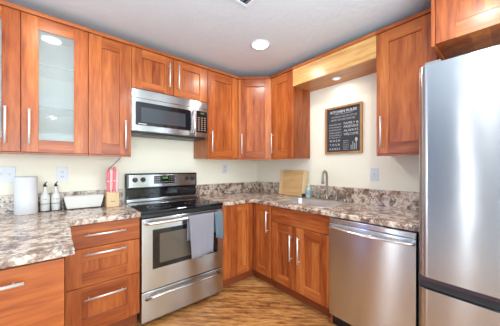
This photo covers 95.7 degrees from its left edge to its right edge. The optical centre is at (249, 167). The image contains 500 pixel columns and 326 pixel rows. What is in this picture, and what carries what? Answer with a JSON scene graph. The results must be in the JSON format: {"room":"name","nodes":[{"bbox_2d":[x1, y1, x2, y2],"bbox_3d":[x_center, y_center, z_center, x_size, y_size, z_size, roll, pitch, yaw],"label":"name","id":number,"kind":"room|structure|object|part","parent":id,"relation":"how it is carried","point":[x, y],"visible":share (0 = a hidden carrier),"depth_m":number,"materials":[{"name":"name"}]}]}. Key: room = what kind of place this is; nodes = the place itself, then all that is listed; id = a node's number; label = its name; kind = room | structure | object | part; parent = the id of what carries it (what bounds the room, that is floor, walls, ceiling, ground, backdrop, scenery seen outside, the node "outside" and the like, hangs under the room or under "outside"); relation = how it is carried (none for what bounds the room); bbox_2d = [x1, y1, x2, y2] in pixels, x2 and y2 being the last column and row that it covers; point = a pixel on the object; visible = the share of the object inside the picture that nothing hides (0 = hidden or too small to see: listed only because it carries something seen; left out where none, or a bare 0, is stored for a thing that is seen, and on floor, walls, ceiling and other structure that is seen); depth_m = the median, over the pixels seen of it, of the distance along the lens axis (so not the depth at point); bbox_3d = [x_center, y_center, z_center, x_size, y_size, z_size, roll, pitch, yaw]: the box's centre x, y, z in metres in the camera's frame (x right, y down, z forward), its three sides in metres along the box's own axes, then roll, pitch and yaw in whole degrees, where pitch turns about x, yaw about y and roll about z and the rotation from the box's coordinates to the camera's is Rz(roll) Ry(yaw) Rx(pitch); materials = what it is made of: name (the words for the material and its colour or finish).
{"room":"kitchen","nodes":[
{"label":"kitchen","id":0,"kind":"room"},
{"bbox_2d":[0,137,256,203],"bbox_3d":[-1.995,0.046,1.727,5.641,2.640,0.120,0,0,-40],"label":"wall","id":1,"kind":"structure","parent":0,"point":[148,155],"depth_m":2.31,"materials":[{"name":"beige paint"}]},
{"bbox_2d":[0,167,15,182],"bbox_3d":[-1.879,0.056,1.736,0.116,0.122,0.016,0,0,-40],"label":"switch plate","id":2,"kind":"object","parent":1,"relation":"attached to","point":[7,174],"visible":0.91,"depth_m":1.75,"materials":[{"name":"white plastic"}]},
{"bbox_2d":[0,0,87,155],"bbox_3d":[-1.673,-0.596,1.668,0.761,1.009,0.384,0,0,-40],"label":"upper cabinet","id":3,"kind":"object","parent":1,"relation":"attached to","point":[44,58],"visible":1,"depth_m":1.67,"materials":[{"name":"brown wood"}]},
{"bbox_3d":[-1.615,-0.282,1.494,0.013,0.245,0.042,0,0,-40],"label":"handle","id":4,"kind":"part","parent":3,"relation":"part of","materials":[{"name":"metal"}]},
{"bbox_3d":[-1.727,-0.590,1.438,0.379,0.963,0.020,0,0,-40],"label":"door","id":5,"kind":"part","parent":3,"relation":"part of","materials":[{"name":"brown wood"}]},
{"bbox_3d":[-1.528,-0.282,1.567,0.013,0.245,0.042,0,0,-40],"label":"handle","id":6,"kind":"part","parent":3,"relation":"part of","materials":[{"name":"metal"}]},
{"bbox_3d":[-1.593,-0.099,1.573,0.759,0.014,0.046,0,0,-40],"label":"rail","id":7,"kind":"part","parent":3,"relation":"part of","materials":[{"name":"brown wood"}]},
{"bbox_3d":[-1.436,-0.590,1.684,0.375,0.963,0.020,0,0,-40],"label":"door","id":8,"kind":"part","parent":3,"relation":"part of","materials":[{"name":"brown wood"}]},
{"bbox_2d":[0,189,122,213],"bbox_3d":[-1.699,0.302,1.885,1.138,0.176,0.020,0,0,-40],"label":"backsplash","id":9,"kind":"structure","parent":1,"relation":"attached to","point":[6,201],"depth_m":1.90,"materials":[{"name":"stone"}]},
{"bbox_2d":[57,167,67,180],"bbox_3d":[-1.623,0.058,1.957,0.076,0.122,0.008,0,0,-40],"label":"wall outlet","id":10,"kind":"object","parent":1,"relation":"attached to","point":[62,172],"visible":1,"depth_m":1.96,"materials":[{"name":"white plastic"}]},
{"bbox_2d":[88,28,131,156],"bbox_3d":[-1.264,-0.596,2.014,0.310,1.009,0.384,0,0,-40],"label":"upper cabinet","id":11,"kind":"object","parent":1,"relation":"attached to","point":[109,57],"visible":0.91,"depth_m":1.90,"materials":[{"name":"brown wood"}]},
{"bbox_3d":[-1.184,-0.099,1.919,0.308,0.014,0.046,0,0,-40],"label":"rail","id":12,"kind":"part","parent":11,"relation":"part of","materials":[{"name":"brown wood"}]},
{"bbox_3d":[-1.073,-0.282,1.952,0.013,0.245,0.042,0,0,-40],"label":"handle","id":13,"kind":"part","parent":11,"relation":"part of","materials":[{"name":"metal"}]},
{"bbox_2d":[131,42,207,102],"bbox_3d":[-0.855,-0.905,2.360,0.761,0.392,0.384,0,0,-40],"label":"upper cabinet","id":14,"kind":"object","parent":1,"relation":"attached to","point":[152,70],"visible":0.87,"depth_m":2.20,"materials":[{"name":"brown wood"}]},
{"bbox_3d":[-0.909,-0.891,2.129,0.378,0.360,0.020,0,0,-40],"label":"door","id":15,"kind":"part","parent":14,"relation":"part of","materials":[{"name":"brown wood"}]},
{"bbox_2d":[131,88,207,141],"bbox_3d":[-0.849,-0.506,2.353,0.759,0.399,0.398,0,0,-40],"label":"microwave oven","id":16,"kind":"object","parent":14,"relation":"attached to","point":[155,115],"visible":0.97,"depth_m":2.21,"materials":[{"name":"grey paint"}]},
{"bbox_3d":[-0.818,-0.477,2.202,0.611,0.298,0.027,0,0,-40],"label":"door","id":17,"kind":"part","parent":16,"relation":"part of","materials":[{"name":"silver metal"}]},
{"bbox_3d":[-0.762,-0.667,2.251,0.759,0.078,0.025,0,0,-40],"label":"trim","id":18,"kind":"part","parent":16,"relation":"part of","materials":[{"name":"silver metal"}]},
{"bbox_3d":[-0.578,-0.479,2.356,0.027,0.251,0.052,0,0,-29],"label":"handle","id":19,"kind":"part","parent":16,"relation":"part of","materials":[{"name":"silver metal"}]},
{"bbox_3d":[-0.528,-0.477,2.447,0.147,0.298,0.027,0,0,-40],"label":"control panel","id":20,"kind":"part","parent":16,"relation":"part of","materials":[{"name":"silver metal"}]},
{"bbox_3d":[-0.618,-0.891,2.375,0.378,0.360,0.020,0,0,-40],"label":"door","id":21,"kind":"part","parent":14,"relation":"part of","materials":[{"name":"brown wood"}]},
{"bbox_2d":[194,67,237,159],"bbox_3d":[-0.404,-0.596,2.741,0.417,1.009,0.384,0,0,-40],"label":"upper cabinet","id":22,"kind":"object","parent":1,"relation":"attached to","point":[221,143],"visible":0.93,"depth_m":2.62,"materials":[{"name":"brown wood"}]},
{"bbox_3d":[-0.323,-0.099,2.646,0.416,0.014,0.046,0,0,-40],"label":"rail","id":23,"kind":"part","parent":22,"relation":"part of","materials":[{"name":"brown wood"}]},
{"bbox_3d":[-0.312,-0.590,2.633,0.414,0.963,0.020,0,0,-40],"label":"door","id":24,"kind":"part","parent":22,"relation":"part of","materials":[{"name":"brown wood"}]},
{"bbox_2d":[222,165,226,172],"bbox_3d":[-0.339,0.021,3.042,0.072,0.118,0.008,0,0,-40],"label":"wall outlet","id":25,"kind":"object","parent":1,"relation":"attached to","point":[224,167],"visible":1,"depth_m":3.04,"materials":[{"name":"white plastic"}]},
{"bbox_2d":[196,182,256,195],"bbox_3d":[-0.291,0.302,3.074,1.015,0.176,0.020,0,0,-40],"label":"backsplash","id":26,"kind":"structure","parent":1,"relation":"attached to","point":[223,188],"depth_m":3.03,"materials":[{"name":"stone"}]},
{"bbox_2d":[237,76,272,159],"bbox_3d":[0.068,-0.596,2.983,0.626,1.009,0.621,0,0,-40],"label":"upper cabinet","id":27,"kind":"object","parent":1,"relation":"attached to","point":[254,93],"visible":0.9,"depth_m":2.76,"materials":[{"name":"brown wood"}]},
{"bbox_3d":[0.059,-0.099,2.775,0.400,0.014,0.041,0,0,3],"label":"rail","id":28,"kind":"part","parent":27,"relation":"part of","materials":[{"name":"brown wood"}]},
{"bbox_2d":[3,0,430,76],"bbox_3d":[-0.020,-1.224,-0.611,5.401,0.100,6.000,0,0,-40],"label":"ceiling","id":29,"kind":"structure","parent":0,"point":[215,34],"depth_m":1.86,"materials":[{"name":"white paint"}]},
{"bbox_2d":[234,0,254,7],"bbox_3d":[-0.047,-1.167,1.396,0.360,0.015,0.360,0,0,-40],"label":"ceiling vent","id":30,"kind":"object","parent":29,"relation":"in","point":[245,3],"visible":1,"depth_m":1.60,"materials":[{"name":"white plastic"}]},
{"bbox_2d":[250,39,269,49],"bbox_3d":[0.099,-1.169,2.168,0.190,0.007,0.190,0,0,-40],"label":"recessed light","id":31,"kind":"object","parent":29,"relation":"in","point":[260,44],"visible":1,"depth_m":2.15,"materials":[{"name":"white glass"}]},
{"bbox_2d":[131,275,336,325],"bbox_3d":[-0.020,1.316,-0.611,5.401,0.100,6.000,0,0,-40],"label":"floor","id":32,"kind":"structure","parent":0,"point":[251,301],"depth_m":1.99,"materials":[{"name":"brown wood"}]},
{"bbox_2d":[0,257,63,325],"bbox_3d":[-1.428,0.829,1.250,0.608,0.874,1.240,0,0,-40],"label":"base cabinet","id":33,"kind":"object","parent":32,"relation":"on","point":[32,294],"visible":0.67,"depth_m":0.94,"materials":[{"name":"brown wood"}]},
{"bbox_3d":[-1.042,0.460,0.791,0.360,0.013,0.041,0,0,-40],"label":"handle","id":34,"kind":"part","parent":33,"relation":"part of","materials":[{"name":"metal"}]},
{"bbox_2d":[0,189,140,268],"bbox_3d":[-1.295,0.302,1.406,1.138,0.176,1.272,0,0,-40],"label":"countertop","id":35,"kind":"structure","parent":33,"relation":"on","point":[39,236],"depth_m":1.37,"materials":[{"name":"stone"}]},
{"bbox_2d":[14,177,37,214],"bbox_3d":[-1.708,0.212,1.727,0.132,0.279,0.132,0,0,-40],"label":"paper towel roll","id":36,"kind":"object","parent":35,"relation":"on","point":[25,188],"visible":1,"depth_m":1.68,"materials":[{"name":"paper"}]},
{"bbox_2d":[39,202,61,211],"bbox_3d":[-1.618,0.320,1.836,0.136,0.064,0.076,0,0,-40],"label":"caddy","id":37,"kind":"object","parent":35,"relation":"on","point":[50,203],"visible":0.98,"depth_m":1.81,"materials":[{"name":"black metal"}]},
{"bbox_2d":[40,182,49,211],"bbox_3d":[-1.642,0.232,1.815,0.060,0.235,0.061,0,0,-40],"label":"oil bottle","id":38,"kind":"object","parent":37,"relation":"in","point":[45,197],"visible":0.99,"depth_m":1.80,"materials":[{"name":"white ceramic"}]},
{"bbox_2d":[51,182,60,210],"bbox_3d":[-1.592,0.232,1.857,0.060,0.235,0.061,0,0,-40],"label":"oil bottle","id":39,"kind":"object","parent":37,"relation":"in","point":[55,197],"visible":0.99,"depth_m":1.84,"materials":[{"name":"white ceramic"}]},
{"bbox_2d":[63,194,104,209],"bbox_3d":[-1.440,0.298,1.967,0.290,0.108,0.105,0,0,-40],"label":"trough","id":40,"kind":"object","parent":35,"relation":"on","point":[92,200],"visible":1,"depth_m":1.93,"materials":[{"name":"white ceramic"}]},
{"bbox_2d":[104,190,118,206],"bbox_3d":[-1.268,0.280,2.071,0.096,0.144,0.160,0,0,-40],"label":"knife block","id":41,"kind":"object","parent":35,"relation":"on","point":[111,199],"visible":0.92,"depth_m":2.01,"materials":[{"name":"brown wood"}]},
{"bbox_2d":[106,171,109,191],"bbox_3d":[-1.257,0.130,2.005,0.027,0.195,0.036,0,0,-40],"label":"kitchen knife","id":42,"kind":"object","parent":41,"relation":"in","point":[108,172],"visible":1,"depth_m":2.00,"materials":[{"name":"pink plastic"}]},
{"bbox_2d":[110,169,112,191],"bbox_3d":[-1.238,0.119,2.019,0.027,0.215,0.038,0,0,-40],"label":"kitchen knife","id":43,"kind":"object","parent":41,"relation":"in","point":[111,170],"visible":0.98,"depth_m":2.01,"materials":[{"name":"pink plastic"}]},
{"bbox_2d":[113,170,115,191],"bbox_3d":[-1.220,0.124,2.036,0.027,0.205,0.037,0,0,-40],"label":"kitchen knife","id":44,"kind":"object","parent":41,"relation":"in","point":[114,171],"visible":0.99,"depth_m":2.03,"materials":[{"name":"pink plastic"}]},
{"bbox_2d":[115,170,118,190],"bbox_3d":[-1.203,0.127,2.050,0.027,0.200,0.037,0,0,-40],"label":"kitchen knife","id":45,"kind":"object","parent":41,"relation":"in","point":[117,171],"visible":0.98,"depth_m":2.04,"materials":[{"name":"pink plastic"}]},
{"bbox_2d":[64,218,139,325],"bbox_3d":[-1.224,0.829,1.850,0.456,0.874,0.640,0,0,-40],"label":"base cabinet","id":46,"kind":"object","parent":32,"relation":"on","point":[102,277],"visible":0.81,"depth_m":1.63,"materials":[{"name":"brown wood"}]},
{"bbox_3d":[-1.049,0.986,1.644,0.455,0.318,0.020,0,0,-40],"label":"drawer","id":47,"kind":"part","parent":46,"relation":"part of","materials":[{"name":"brown wood"}]},
{"bbox_3d":[-1.049,0.691,1.644,0.455,0.260,0.020,0,0,-40],"label":"drawer","id":48,"kind":"part","parent":46,"relation":"part of","materials":[{"name":"brown wood"}]},
{"bbox_3d":[-1.049,0.476,1.644,0.455,0.160,0.020,0,0,-40],"label":"drawer","id":49,"kind":"part","parent":46,"relation":"part of","materials":[{"name":"brown wood"}]},
{"bbox_3d":[-1.030,0.904,1.621,0.250,0.013,0.041,0,0,-40],"label":"handle","id":50,"kind":"part","parent":46,"relation":"part of","materials":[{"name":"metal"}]},
{"bbox_3d":[-1.030,0.598,1.621,0.250,0.013,0.041,0,0,-40],"label":"handle","id":51,"kind":"part","parent":46,"relation":"part of","materials":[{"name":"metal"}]},
{"bbox_3d":[-1.030,0.466,1.621,0.250,0.013,0.041,0,0,-40],"label":"handle","id":52,"kind":"part","parent":46,"relation":"part of","materials":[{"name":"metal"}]},
{"bbox_2d":[125,172,223,323],"bbox_3d":[-0.743,0.664,2.229,0.761,1.205,0.722,0,0,-40],"label":"range","id":53,"kind":"object","parent":32,"relation":"on","point":[171,280],"visible":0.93,"depth_m":1.98,"materials":[{"name":"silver metal"}]},
{"bbox_3d":[-0.925,0.335,2.455,0.748,0.028,0.024,0,0,-40],"label":"trim","id":54,"kind":"part","parent":53,"relation":"part of","materials":[{"name":"silver metal"}]},
{"bbox_3d":[-0.920,0.130,2.438,0.218,0.084,0.002,0,0,-40],"label":"display panel","id":55,"kind":"part","parent":53,"relation":"part of","materials":[{"name":"black glass"}]},
{"bbox_2d":[126,197,222,214],"bbox_3d":[-0.739,0.361,2.224,0.760,0.022,0.567,0,0,-40],"label":"cooktop","id":56,"kind":"object","parent":53,"relation":"in","point":[163,206],"depth_m":2.13,"materials":[{"name":"black glass"}]},
{"bbox_3d":[-0.571,0.389,2.025,0.758,0.030,0.018,0,0,-40],"label":"vent trim","id":57,"kind":"part","parent":53,"relation":"part of","materials":[{"name":"black metal"}]},
{"bbox_3d":[-0.566,1.108,2.019,0.756,0.236,0.034,0,0,-40],"label":"storage drawer","id":58,"kind":"part","parent":53,"relation":"part of","materials":[{"name":"silver metal"}]},
{"bbox_3d":[-0.565,0.695,2.018,0.756,0.573,0.038,0,0,-40],"label":"oven door","id":59,"kind":"part","parent":53,"relation":"part of","materials":[{"name":"silver metal"}]},
{"bbox_3d":[-0.541,1.034,1.990,0.705,0.042,0.052,0,0,-40],"label":"handle","id":60,"kind":"part","parent":53,"relation":"part of","materials":[{"name":"silver metal"}]},
{"bbox_3d":[-0.531,0.440,1.978,0.726,0.030,0.065,0,0,-40],"label":"handle","id":61,"kind":"part","parent":53,"relation":"part of","materials":[{"name":"silver metal"}]},
{"bbox_2d":[187,212,213,258],"bbox_3d":[-0.436,0.606,2.029,0.250,0.376,0.055,0,0,-40],"label":"dish towel","id":62,"kind":"object","parent":53,"relation":"hanging from","point":[200,227],"visible":1,"depth_m":2.00,"materials":[{"name":"grey fabric"}]},
{"bbox_2d":[214,211,223,237],"bbox_3d":[-0.299,0.545,2.145,0.096,0.256,0.055,0,0,-40],"label":"dish towel","id":63,"kind":"object","parent":53,"relation":"hanging from","point":[218,218],"visible":0.94,"depth_m":2.13,"materials":[{"name":"blue fabric"}]},
{"bbox_2d":[222,202,276,287],"bbox_3d":[0.007,0.829,2.742,1.030,0.874,0.911,0,0,-40],"label":"base cabinet","id":64,"kind":"object","parent":32,"relation":"on","point":[247,227],"visible":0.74,"depth_m":2.44,"materials":[{"name":"brown wood"}]},
{"bbox_3d":[-0.089,0.770,2.455,0.296,0.750,0.020,0,0,-40],"label":"door","id":65,"kind":"part","parent":64,"relation":"part of","materials":[{"name":"brown wood"}]},
{"bbox_3d":[0.134,0.770,2.441,0.020,0.750,0.279,0,0,-40],"label":"door","id":66,"kind":"part","parent":64,"relation":"part of","materials":[{"name":"brown wood"}]},
{"bbox_2d":[196,181,418,231],"bbox_3d":[0.411,0.298,2.259,1.035,0.184,2.171,0,0,-40],"label":"countertop","id":67,"kind":"structure","parent":64,"relation":"on","point":[388,208],"depth_m":2.12,"materials":[{"name":"stone"}]},
{"bbox_2d":[279,170,307,196],"bbox_3d":[0.538,0.195,2.849,0.066,0.314,0.425,0,0,-40],"label":"cutting board","id":68,"kind":"object","parent":67,"relation":"on","point":[292,182],"visible":0.92,"depth_m":2.83,"materials":[{"name":"brown wood"}]},
{"bbox_2d":[274,196,350,207],"bbox_3d":[0.631,0.442,2.336,0.520,0.191,0.620,0,0,-40],"label":"sink","id":69,"kind":"object","parent":67,"relation":"in","point":[313,202],"visible":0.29,"depth_m":2.45,"materials":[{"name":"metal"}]},
{"bbox_2d":[306,184,310,197],"bbox_3d":[0.674,0.266,2.614,0.064,0.159,0.064,0,0,-40],"label":"dish soap bottle","id":70,"kind":"object","parent":69,"relation":"on","point":[308,189],"visible":1,"depth_m":2.59,"materials":[{"name":"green plastic"}]},
{"bbox_2d":[342,190,346,201],"bbox_3d":[0.953,0.285,2.280,0.055,0.122,0.044,0,0,-40],"label":"sprayer","id":71,"kind":"object","parent":69,"relation":"on","point":[343,191],"visible":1,"depth_m":2.27,"materials":[{"name":"silver metal"}]},
{"bbox_2d":[313,170,338,200],"bbox_3d":[0.780,0.187,2.396,0.175,0.318,0.298,0,0,-40],"label":"kitchen faucet","id":72,"kind":"object","parent":67,"relation":"on","point":[324,171],"visible":1,"depth_m":2.42,"materials":[{"name":"silver metal"}]},
{"bbox_3d":[0.787,0.184,2.386,0.048,0.312,0.177,0,0,39],"label":"spout","id":73,"kind":"part","parent":72,"relation":"part of","materials":[{"name":"silver metal"}]},
{"bbox_2d":[272,206,332,322],"bbox_3d":[0.654,0.829,2.259,0.661,0.874,0.658,0,0,-40],"label":"base cabinet","id":74,"kind":"object","parent":32,"relation":"on","point":[300,239],"visible":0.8,"depth_m":2.03,"materials":[{"name":"brown wood"}]},
{"bbox_3d":[0.329,0.850,2.211,0.020,0.590,0.310,0,0,-40],"label":"door","id":75,"kind":"part","parent":74,"relation":"part of","materials":[{"name":"brown wood"}]},
{"bbox_3d":[0.375,0.754,2.110,0.042,0.245,0.013,0,0,-40],"label":"handle","id":76,"kind":"part","parent":74,"relation":"part of","materials":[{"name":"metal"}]},
{"bbox_3d":[0.435,0.754,2.039,0.042,0.245,0.013,0,0,-40],"label":"handle","id":77,"kind":"part","parent":74,"relation":"part of","materials":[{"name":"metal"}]},
{"bbox_3d":[0.539,0.850,1.962,0.020,0.590,0.338,0,0,-40],"label":"door","id":78,"kind":"part","parent":74,"relation":"part of","materials":[{"name":"brown wood"}]},
{"bbox_2d":[327,217,418,325],"bbox_3d":[1.020,0.832,1.754,0.659,0.868,0.577,0,0,-40],"label":"dishwasher","id":79,"kind":"object","parent":32,"relation":"on","point":[374,269],"visible":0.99,"depth_m":1.55,"materials":[{"name":"grey paint"}]},
{"bbox_3d":[0.867,1.217,1.625,0.020,0.099,0.572,0,0,-40],"label":"kick plate","id":80,"kind":"part","parent":79,"relation":"part of","materials":[{"name":"black metal"}]},
{"bbox_3d":[0.793,0.466,1.562,0.063,0.027,0.577,0,0,-40],"label":"handle","id":81,"kind":"part","parent":79,"relation":"part of","materials":[{"name":"silver metal"}]},
{"bbox_2d":[418,232,418,325],"bbox_3d":[1.062,0.783,1.789,0.550,0.766,0.576,0,0,-40],"label":"panel","id":82,"kind":"object","parent":32,"relation":"on","point":[418,232],"depth_m":1.39,"materials":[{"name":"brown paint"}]},
{"bbox_2d":[418,45,499,325],"bbox_3d":[1.466,0.342,1.222,0.735,1.848,0.760,0,0,-40],"label":"refrigerator","id":83,"kind":"object","parent":32,"relation":"on","point":[459,275],"visible":1,"depth_m":1.14,"materials":[{"name":"grey paint"}]},
{"bbox_3d":[1.203,0.615,0.999,0.034,0.022,0.752,0,0,-40],"label":"door trim","id":84,"kind":"part","parent":83,"relation":"part of","materials":[{"name":"black plastic"}]},
{"bbox_3d":[1.216,0.937,1.010,0.078,0.538,0.760,0,0,-40],"label":"freezer drawer","id":85,"kind":"part","parent":83,"relation":"part of","materials":[{"name":"silver metal"}]},
{"bbox_2d":[257,72,418,191],"bbox_3d":[2.088,0.046,1.171,0.120,2.640,6.000,0,0,-40],"label":"wall","id":86,"kind":"structure","parent":0,"point":[397,173],"depth_m":2.32,"materials":[{"name":"beige paint"}]},
{"bbox_2d":[271,67,309,159],"bbox_3d":[0.474,-0.596,2.706,0.362,1.009,0.323,0,0,-40],"label":"upper cabinet","id":87,"kind":"object","parent":86,"relation":"attached to","point":[290,135],"visible":0.95,"depth_m":2.61,"materials":[{"name":"brown wood"}]},
{"bbox_3d":[0.374,-0.590,2.623,0.020,0.963,0.320,0,0,-40],"label":"door","id":88,"kind":"part","parent":87,"relation":"part of","materials":[{"name":"brown wood"}]},
{"bbox_3d":[0.387,-0.099,2.633,0.046,0.014,0.322,0,0,-40],"label":"rail","id":89,"kind":"part","parent":87,"relation":"part of","materials":[{"name":"brown wood"}]},
{"bbox_2d":[292,31,376,91],"bbox_3d":[0.866,-0.997,2.264,0.336,0.207,0.855,0,0,-40],"label":"valance box","id":90,"kind":"object","parent":86,"relation":"attached to","point":[357,58],"visible":0.8,"depth_m":2.14,"materials":[{"name":"brown wood"}]},
{"bbox_2d":[256,181,418,209],"bbox_3d":[0.799,0.298,2.587,0.020,0.184,2.171,0,0,-40],"label":"backsplash","id":91,"kind":"structure","parent":86,"relation":"attached to","point":[391,198],"depth_m":2.19,"materials":[{"name":"stone"}]},
{"bbox_2d":[325,101,362,153],"bbox_3d":[0.974,-0.397,2.376,0.025,0.503,0.402,0,0,-40],"label":"framed sign","id":92,"kind":"object","parent":86,"relation":"attached to","point":[344,123],"visible":1,"depth_m":2.37,"materials":[{"name":"brown wood"}]},
{"bbox_2d":[370,168,378,180],"bbox_3d":[1.176,0.066,2.144,0.016,0.120,0.072,0,0,-40],"label":"switch plate","id":93,"kind":"object","parent":86,"relation":"attached to","point":[374,172],"visible":1,"depth_m":2.14,"materials":[{"name":"white plastic"}]},
{"bbox_2d":[376,8,438,155],"bbox_3d":[1.257,-0.596,1.780,0.362,1.009,0.388,0,0,-40],"label":"upper cabinet","id":94,"kind":"object","parent":86,"relation":"attached to","point":[403,46],"visible":0.73,"depth_m":1.71,"materials":[{"name":"brown wood"}]},
{"bbox_3d":[1.037,-0.282,1.792,0.042,0.245,0.013,0,0,-40],"label":"handle","id":95,"kind":"part","parent":94,"relation":"part of","materials":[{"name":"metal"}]},
{"bbox_3d":[1.171,-0.099,1.706,0.046,0.014,0.386,0,0,-40],"label":"rail","id":96,"kind":"part","parent":94,"relation":"part of","materials":[{"name":"brown wood"}]},
{"bbox_2d":[431,0,499,60],"bbox_3d":[1.540,-0.919,1.226,0.643,0.415,0.780,0,0,-40],"label":"upper cabinet","id":97,"kind":"object","parent":86,"relation":"attached to","point":[458,27],"visible":0.86,"depth_m":1.27,"materials":[{"name":"brown wood"}]},
{"bbox_3d":[1.309,-0.906,1.530,0.603,0.389,0.018,0,0,-40],"label":"panel","id":98,"kind":"part","parent":97,"relation":"part of","materials":[{"name":"brown wood"}]},
{"bbox_3d":[1.214,-0.910,1.193,0.020,0.374,0.368,0,0,-40],"label":"door","id":99,"kind":"part","parent":97,"relation":"part of","materials":[{"name":"brown wood"}]}
]}

